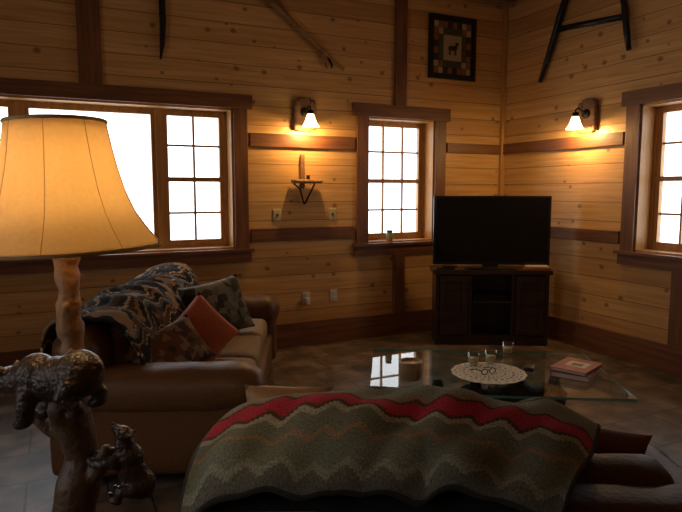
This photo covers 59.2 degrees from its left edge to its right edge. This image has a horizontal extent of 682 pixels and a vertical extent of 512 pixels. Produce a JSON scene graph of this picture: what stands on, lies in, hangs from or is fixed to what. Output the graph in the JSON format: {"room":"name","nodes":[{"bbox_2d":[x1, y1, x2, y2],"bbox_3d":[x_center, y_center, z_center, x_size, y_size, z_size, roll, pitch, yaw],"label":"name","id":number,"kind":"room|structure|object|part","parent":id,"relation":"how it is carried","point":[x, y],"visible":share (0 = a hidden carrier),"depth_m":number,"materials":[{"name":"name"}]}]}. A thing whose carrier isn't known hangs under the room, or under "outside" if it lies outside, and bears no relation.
{"room":"living room","nodes":[
{"label":"living room","id":0,"kind":"room"},
{"bbox_2d":[0,0,505,351],"bbox_3d":[-1.509,-1.018,5.687,8.060,4.000,0.300,-3,7,-25],"label":"wall","id":1,"kind":"structure","parent":0,"point":[244,47],"depth_m":6.00,"materials":[{"name":"brown wood"}]},
{"bbox_2d":[75,0,102,84],"bbox_3d":[-2.143,-2.089,5.076,0.190,1.240,0.040,-3,7,-25],"label":"trim","id":2,"kind":"structure","parent":1,"relation":"attached to","point":[88,27],"depth_m":5.09,"materials":[{"name":"red wood"}]},
{"bbox_2d":[0,77,254,274],"bbox_3d":[-2.194,-0.688,5.329,2.855,1.600,0.335,-3,7,-25],"label":"window","id":3,"kind":"structure","parent":1,"relation":"in","point":[18,96],"depth_m":5.61,"materials":[{"name":"brown wood"}]},
{"bbox_2d":[158,0,165,58],"bbox_3d":[-1.596,-2.245,5.311,0.076,0.982,0.050,-3,7,-25],"label":"blade","id":4,"kind":"object","parent":1,"relation":"attached to","point":[162,9],"visible":1,"depth_m":5.32,"materials":[{"name":"black metal"}]},
{"bbox_2d":[0,309,431,366],"bbox_3d":[-1.459,0.863,5.728,7.410,0.250,0.035,-3,7,-25],"label":"baseboard","id":5,"kind":"structure","parent":1,"relation":"attached to","point":[296,334],"depth_m":6.41,"materials":[{"name":"red wood"}]},
{"bbox_2d":[273,209,280,220],"bbox_3d":[-0.636,-0.408,5.994,0.085,0.125,0.021,-3,7,-25],"label":"light switch","id":6,"kind":"object","parent":1,"relation":"attached to","point":[276,212],"visible":1,"depth_m":5.99,"materials":[{"name":"beige plastic"}]},
{"bbox_2d":[249,133,354,149],"bbox_3d":[-0.371,-1.152,6.037,1.135,0.130,0.030,-3,7,-25],"label":"trim","id":7,"kind":"structure","parent":1,"relation":"attached to","point":[255,139],"depth_m":6.01,"materials":[{"name":"red wood"}]},
{"bbox_2d":[251,226,354,241],"bbox_3d":[-0.371,-0.227,6.137,1.135,0.130,0.030,-3,7,-25],"label":"trim","id":8,"kind":"structure","parent":1,"relation":"attached to","point":[337,232],"depth_m":6.11,"materials":[{"name":"red wood"}]},
{"bbox_2d":[265,0,344,70],"bbox_3d":[-0.417,-2.236,5.853,1.010,0.765,0.080,-3,7,-25],"label":"pole","id":9,"kind":"object","parent":1,"relation":"attached to","point":[283,12],"visible":1,"depth_m":5.88,"materials":[{"name":"brown wood"}]},
{"bbox_2d":[302,291,309,304],"bbox_3d":[-0.348,0.436,6.203,0.085,0.128,0.059,-3,7,-25],"label":"wall outlet","id":10,"kind":"object","parent":1,"relation":"attached to","point":[306,295],"visible":1,"depth_m":6.21,"materials":[{"name":"white plastic"}]},
{"bbox_2d":[293,97,319,132],"bbox_3d":[-0.320,-1.402,5.897,0.236,0.346,0.280,-3,7,-25],"label":"wall sconce","id":11,"kind":"object","parent":1,"relation":"attached to","point":[304,109],"visible":1,"depth_m":5.95,"materials":[{"name":"brown wood"}]},
{"bbox_3d":[-0.324,-1.431,5.903,0.090,0.104,0.194,-3,7,-25],"label":"arm","id":12,"kind":"part","parent":11,"relation":"part of","materials":[{"name":"black metal"}]},
{"bbox_3d":[-0.297,-1.329,5.857,0.177,0.130,0.174,-3,7,-25],"label":"lamp shade","id":13,"kind":"part","parent":11,"relation":"part of","materials":[{"name":"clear glass"}]},
{"bbox_2d":[291,154,322,203],"bbox_3d":[-0.346,-0.771,6.021,0.303,0.505,0.142,-3,7,-25],"label":"shelf","id":14,"kind":"object","parent":1,"relation":"attached to","point":[302,181],"visible":1,"depth_m":6.03,"materials":[{"name":"brown wood"}]},
{"bbox_2d":[329,208,335,219],"bbox_3d":[-0.086,-0.436,6.256,0.085,0.125,0.021,-3,7,-25],"label":"light switch","id":15,"kind":"object","parent":1,"relation":"attached to","point":[332,211],"visible":1,"depth_m":6.25,"materials":[{"name":"beige plastic"}]},
{"bbox_2d":[330,289,336,300],"bbox_3d":[-0.077,0.418,6.354,0.085,0.125,0.019,-3,7,-25],"label":"wall outlet","id":16,"kind":"object","parent":1,"relation":"attached to","point":[333,293],"visible":1,"depth_m":6.35,"materials":[{"name":"white plastic"}]},
{"bbox_2d":[392,254,404,312],"bbox_3d":[0.639,0.303,6.676,0.140,0.660,0.040,-3,7,-25],"label":"trim","id":17,"kind":"structure","parent":1,"relation":"attached to","point":[398,260],"depth_m":6.66,"materials":[{"name":"red wood"}]},
{"bbox_2d":[394,0,407,105],"bbox_3d":[0.639,-2.232,6.401,0.140,1.240,0.040,-3,7,-25],"label":"trim","id":18,"kind":"structure","parent":1,"relation":"attached to","point":[401,6],"depth_m":6.39,"materials":[{"name":"red wood"}]},
{"bbox_2d":[352,102,450,255],"bbox_3d":[0.622,-0.833,6.670,1.220,1.600,0.335,-3,7,-25],"label":"window","id":19,"kind":"structure","parent":1,"relation":"in","point":[430,123],"depth_m":6.68,"materials":[{"name":"brown wood"}]},
{"bbox_2d":[386,230,392,240],"bbox_3d":[0.536,-0.231,6.624,0.076,0.114,0.076,-3,7,-25],"label":"jar candle","id":20,"kind":"object","parent":19,"relation":"on","point":[389,235],"visible":1,"depth_m":6.59,"materials":[{"name":"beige wax"}]},
{"bbox_2d":[428,13,476,81],"bbox_3d":[1.243,-2.313,6.684,0.620,0.680,0.040,-3,7,-25],"label":"framed picture","id":21,"kind":"object","parent":1,"relation":"attached to","point":[451,39],"visible":1,"depth_m":6.68,"materials":[{"name":"fabric"}]},
{"bbox_2d":[446,143,500,154],"bbox_3d":[1.539,-1.240,6.948,0.760,0.110,0.030,-3,7,-25],"label":"trim","id":22,"kind":"structure","parent":1,"relation":"attached to","point":[450,147],"depth_m":6.92,"materials":[{"name":"red wood"}]},
{"bbox_2d":[499,0,516,2],"bbox_3d":[-1.384,-2.837,5.205,7.440,0.257,0.257,-3,7,-25],"label":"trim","id":23,"kind":"structure","parent":1,"relation":"attached to","point":[510,1],"depth_m":6.77,"materials":[{"name":"brown wood"}]},
{"bbox_2d":[0,331,681,511],"bbox_3d":[0.306,1.452,2.145,8.060,0.150,8.700,-3,7,-25],"label":"floor","id":24,"kind":"structure","parent":0,"point":[28,479],"depth_m":4.89,"materials":[{"name":"stone"}]},
{"bbox_2d":[0,114,160,511],"bbox_3d":[-0.745,0.526,1.687,0.492,1.791,0.492,1,6,11],"label":"floor lamp","id":25,"kind":"object","parent":24,"relation":"on","point":[64,199],"visible":1,"depth_m":1.53,"materials":[{"name":"fabric"}]},
{"bbox_3d":[-0.745,-0.185,1.609,0.487,0.348,0.488,0,6,0],"label":"lamp shade","id":26,"kind":"part","parent":25,"relation":"part of","materials":[{"name":"fabric"}]},
{"bbox_2d":[50,295,278,475],"bbox_3d":[-1.050,0.707,4.301,1.149,0.867,2.429,0,6,-4],"label":"leather sofa","id":27,"kind":"object","parent":24,"relation":"on","point":[171,406],"visible":0.38,"depth_m":3.15,"materials":[{"name":"brown leather"}]},
{"bbox_2d":[43,265,201,364],"bbox_3d":[-1.363,0.439,4.235,0.630,0.562,2.083,0,6,-4],"label":"patterned throw","id":28,"kind":"object","parent":27,"relation":"on","point":[145,305],"visible":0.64,"depth_m":3.69,"materials":[{"name":"multicoloured fabric"}]},
{"bbox_2d":[124,314,216,362],"bbox_3d":[-1.017,0.569,3.523,0.244,0.364,0.564,5,8,38],"label":"pillow","id":29,"kind":"object","parent":27,"relation":"on","point":[179,340],"visible":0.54,"depth_m":3.51,"materials":[{"name":"multicoloured fabric"}]},
{"bbox_2d":[174,292,239,360],"bbox_3d":[-0.901,0.496,3.866,0.207,0.512,0.519,6,8,43],"label":"throw pillow","id":30,"kind":"object","parent":27,"relation":"on","point":[215,331],"visible":0.54,"depth_m":3.85,"materials":[{"name":"orange fabric"}]},
{"bbox_2d":[177,274,254,329],"bbox_3d":[-0.940,0.396,4.559,0.256,0.456,0.578,6,9,43],"label":"print pillow","id":31,"kind":"object","parent":27,"relation":"on","point":[224,295],"visible":0.63,"depth_m":4.54,"materials":[{"name":"multicoloured fabric"}]},
{"bbox_2d":[177,443,681,511],"bbox_3d":[0.423,0.996,2.184,1.913,0.749,1.008,0,6,2],"label":"leather sofa","id":32,"kind":"object","parent":24,"relation":"on","point":[616,480],"visible":0.3,"depth_m":1.84,"materials":[{"name":"brown leather"}]},
{"bbox_2d":[244,384,333,398],"bbox_3d":[-0.194,0.674,2.316,0.340,0.391,0.196,0,6,2],"label":"throw pillow","id":33,"kind":"object","parent":32,"relation":"on","point":[251,391],"visible":0.06,"depth_m":2.25,"materials":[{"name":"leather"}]},
{"bbox_2d":[205,493,525,511],"bbox_3d":[0.104,0.880,1.719,1.008,0.480,0.172,0,6,2],"label":"throw","id":34,"kind":"object","parent":32,"relation":"on","point":[450,502],"visible":0.16,"depth_m":1.66,"materials":[{"name":"black fabric"}]},
{"bbox_2d":[181,385,599,511],"bbox_3d":[0.210,0.600,1.890,1.300,0.324,0.612,0,6,2],"label":"blanket","id":35,"kind":"object","parent":32,"relation":"on","point":[414,445],"visible":1,"depth_m":1.71,"materials":[{"name":"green fabric"}]},
{"bbox_2d":[599,427,652,452],"bbox_3d":[0.922,0.749,2.184,0.393,0.354,0.171,-1,6,-6],"label":"throw pillow","id":36,"kind":"object","parent":32,"relation":"on","point":[610,438],"visible":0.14,"depth_m":2.12,"materials":[{"name":"red fabric"}]},
{"bbox_2d":[430,265,553,345],"bbox_3d":[1.570,0.520,6.383,1.220,0.790,0.419,0,6,3],"label":"tv stand","id":37,"kind":"object","parent":24,"relation":"on","point":[470,307],"visible":1,"depth_m":6.24,"materials":[{"name":"brown wood"}]},
{"bbox_2d":[435,265,457,269],"bbox_3d":[1.096,0.119,6.235,0.225,0.040,0.050,-1,6,-5],"label":"remote control","id":38,"kind":"object","parent":37,"relation":"on","point":[445,267],"visible":1,"depth_m":6.22,"materials":[{"name":"black plastic"}]},
{"bbox_2d":[433,196,551,269],"bbox_3d":[1.567,-0.246,6.260,1.200,0.760,0.240,0,6,3],"label":"television","id":39,"kind":"object","parent":37,"relation":"on","point":[476,232],"visible":1,"depth_m":6.22,"materials":[{"name":"black plastic"}]},
{"bbox_2d":[522,265,550,270],"bbox_3d":[2.024,0.119,6.215,0.260,0.044,0.140,1,6,8],"label":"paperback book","id":40,"kind":"object","parent":37,"relation":"on","point":[526,267],"visible":1,"depth_m":6.15,"materials":[{"name":"brown paper"}]},
{"bbox_2d":[370,349,637,407],"bbox_3d":[0.970,0.967,3.987,1.530,0.422,0.980,0,6,4],"label":"glass coffee table","id":41,"kind":"object","parent":24,"relation":"on","point":[551,391],"visible":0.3,"depth_m":3.87,"materials":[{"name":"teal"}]},
{"bbox_2d":[399,357,422,380],"bbox_3d":[0.440,0.717,3.799,0.152,0.115,0.152,-3,7,-25],"label":"candle","id":42,"kind":"object","parent":41,"relation":"on","point":[410,369],"visible":1,"depth_m":3.74,"materials":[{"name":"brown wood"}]},
{"bbox_3d":[0.794,1.008,3.842,0.588,0.372,0.268,0,6,4],"label":"bear leg","id":43,"kind":"part","parent":41,"relation":"part of","materials":[{"name":"wood"}]},
{"bbox_2d":[451,362,526,383],"bbox_3d":[0.965,0.762,3.925,0.478,0.003,0.478,0,6,4],"label":"lace doily","id":44,"kind":"object","parent":41,"relation":"on","point":[514,371],"visible":0.87,"depth_m":3.90,"materials":[{"name":"beige fabric"}]},
{"bbox_2d":[468,356,478,363],"bbox_3d":[0.900,0.695,4.079,0.084,0.090,0.084,-3,7,-25],"label":"votive candle","id":45,"kind":"object","parent":44,"relation":"on","point":[472,359],"visible":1,"depth_m":4.06,"materials":[{"name":"beige wax"}]},
{"bbox_2d":[470,366,495,374],"bbox_3d":[0.925,0.736,3.915,0.122,0.042,0.124,-3,7,-25],"label":"eyeglasses","id":46,"kind":"object","parent":44,"relation":"on","point":[488,366],"visible":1,"depth_m":3.87,"materials":[{"name":"black plastic"}]},
{"bbox_2d":[485,350,496,362],"bbox_3d":[1.030,0.690,4.128,0.084,0.090,0.084,-3,7,-25],"label":"votive candle","id":47,"kind":"object","parent":44,"relation":"on","point":[489,357],"visible":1,"depth_m":4.11,"materials":[{"name":"beige wax"}]},
{"bbox_2d":[502,346,511,353],"bbox_3d":[1.210,0.669,4.357,0.084,0.090,0.084,-3,7,-25],"label":"votive candle","id":48,"kind":"object","parent":41,"relation":"on","point":[506,349],"visible":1,"depth_m":4.33,"materials":[{"name":"beige wax"}]},
{"bbox_2d":[523,363,535,371],"bbox_3d":[1.250,0.741,3.983,0.070,0.028,0.110,3,7,24],"label":"computer mouse","id":49,"kind":"object","parent":41,"relation":"on","point":[527,367],"visible":1,"depth_m":3.94,"materials":[{"name":"black plastic"}]},
{"bbox_3d":[1.216,0.993,3.972,0.577,0.372,0.288,0,6,4],"label":"bear leg","id":50,"kind":"part","parent":41,"relation":"part of","materials":[{"name":"plastic"}]},
{"bbox_2d":[549,357,602,382],"bbox_3d":[1.530,0.734,3.902,0.262,0.059,0.336,5,8,39],"label":"book stack","id":51,"kind":"object","parent":41,"relation":"on","point":[570,368],"visible":1,"depth_m":3.83,"materials":[{"name":"red"}]},
{"bbox_2d":[498,3,508,195],"bbox_3d":[1.908,-1.050,7.135,0.050,3.750,0.050,-3,7,-25],"label":"post","id":52,"kind":"object","parent":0,"point":[505,6],"depth_m":7.03,"materials":[{"name":"brown wood"}]},
{"bbox_2d":[504,0,681,343],"bbox_3d":[3.827,-0.786,3.544,0.300,4.000,8.200,-3,7,-25],"label":"wall","id":53,"kind":"structure","parent":0,"point":[587,285],"depth_m":6.01,"materials":[{"name":"brown wood"}]},
{"bbox_2d":[503,132,624,153],"bbox_3d":[2.287,-1.181,6.350,0.030,0.120,1.660,-3,7,-25],"label":"trim","id":54,"kind":"structure","parent":53,"relation":"attached to","point":[618,138],"depth_m":6.20,"materials":[{"name":"red wood"}]},
{"bbox_2d":[565,98,596,133],"bbox_3d":[2.349,-1.383,5.912,0.280,0.346,0.236,-3,7,-25],"label":"wall sconce","id":55,"kind":"object","parent":53,"relation":"attached to","point":[584,121],"visible":1,"depth_m":5.91,"materials":[{"name":"brown wood"}]},
{"bbox_3d":[2.301,-1.313,5.896,0.174,0.130,0.177,-3,7,-25],"label":"lamp shade","id":56,"kind":"part","parent":55,"relation":"part of","materials":[{"name":"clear glass"}]},
{"bbox_3d":[2.358,-1.412,5.913,0.194,0.104,0.090,-3,7,-25],"label":"arm","id":57,"kind":"part","parent":55,"relation":"part of","materials":[{"name":"black metal"}]},
{"bbox_3d":[2.445,-1.388,5.958,0.067,0.346,0.236,-3,7,-25],"label":"plate","id":58,"kind":"part","parent":55,"relation":"part of","materials":[{"name":"brown wood"}]},
{"bbox_2d":[538,0,631,82],"bbox_3d":[2.390,-2.277,5.939,0.074,0.927,1.154,-3,7,-25],"label":"yoke","id":59,"kind":"object","parent":53,"relation":"attached to","point":[624,17],"visible":1,"depth_m":5.96,"materials":[{"name":"black dark wood"}]},
{"bbox_2d":[550,226,619,243],"bbox_3d":[2.287,-0.256,6.450,0.030,0.120,1.660,-3,7,-25],"label":"trim","id":60,"kind":"structure","parent":53,"relation":"attached to","point":[605,236],"depth_m":6.04,"materials":[{"name":"red wood"}]},
{"bbox_2d":[547,315,681,376],"bbox_3d":[3.687,1.088,3.651,0.035,0.250,8.150,-3,7,-25],"label":"baseboard","id":61,"kind":"structure","parent":53,"relation":"attached to","point":[655,355],"depth_m":5.75,"materials":[{"name":"red wood"}]},
{"bbox_2d":[613,82,681,271],"bbox_3d":[3.004,-0.669,5.151,0.335,1.600,1.260,-3,7,-25],"label":"window","id":62,"kind":"structure","parent":53,"relation":"in","point":[647,109],"depth_m":5.50,"materials":[{"name":"brown wood"}]},
{"bbox_2d":[667,271,681,348],"bbox_3d":[2.917,0.463,5.193,0.040,0.660,0.140,-3,7,-25],"label":"trim","id":63,"kind":"structure","parent":53,"relation":"attached to","point":[674,339],"depth_m":5.19,"materials":[{"name":"red wood"}]}
]}

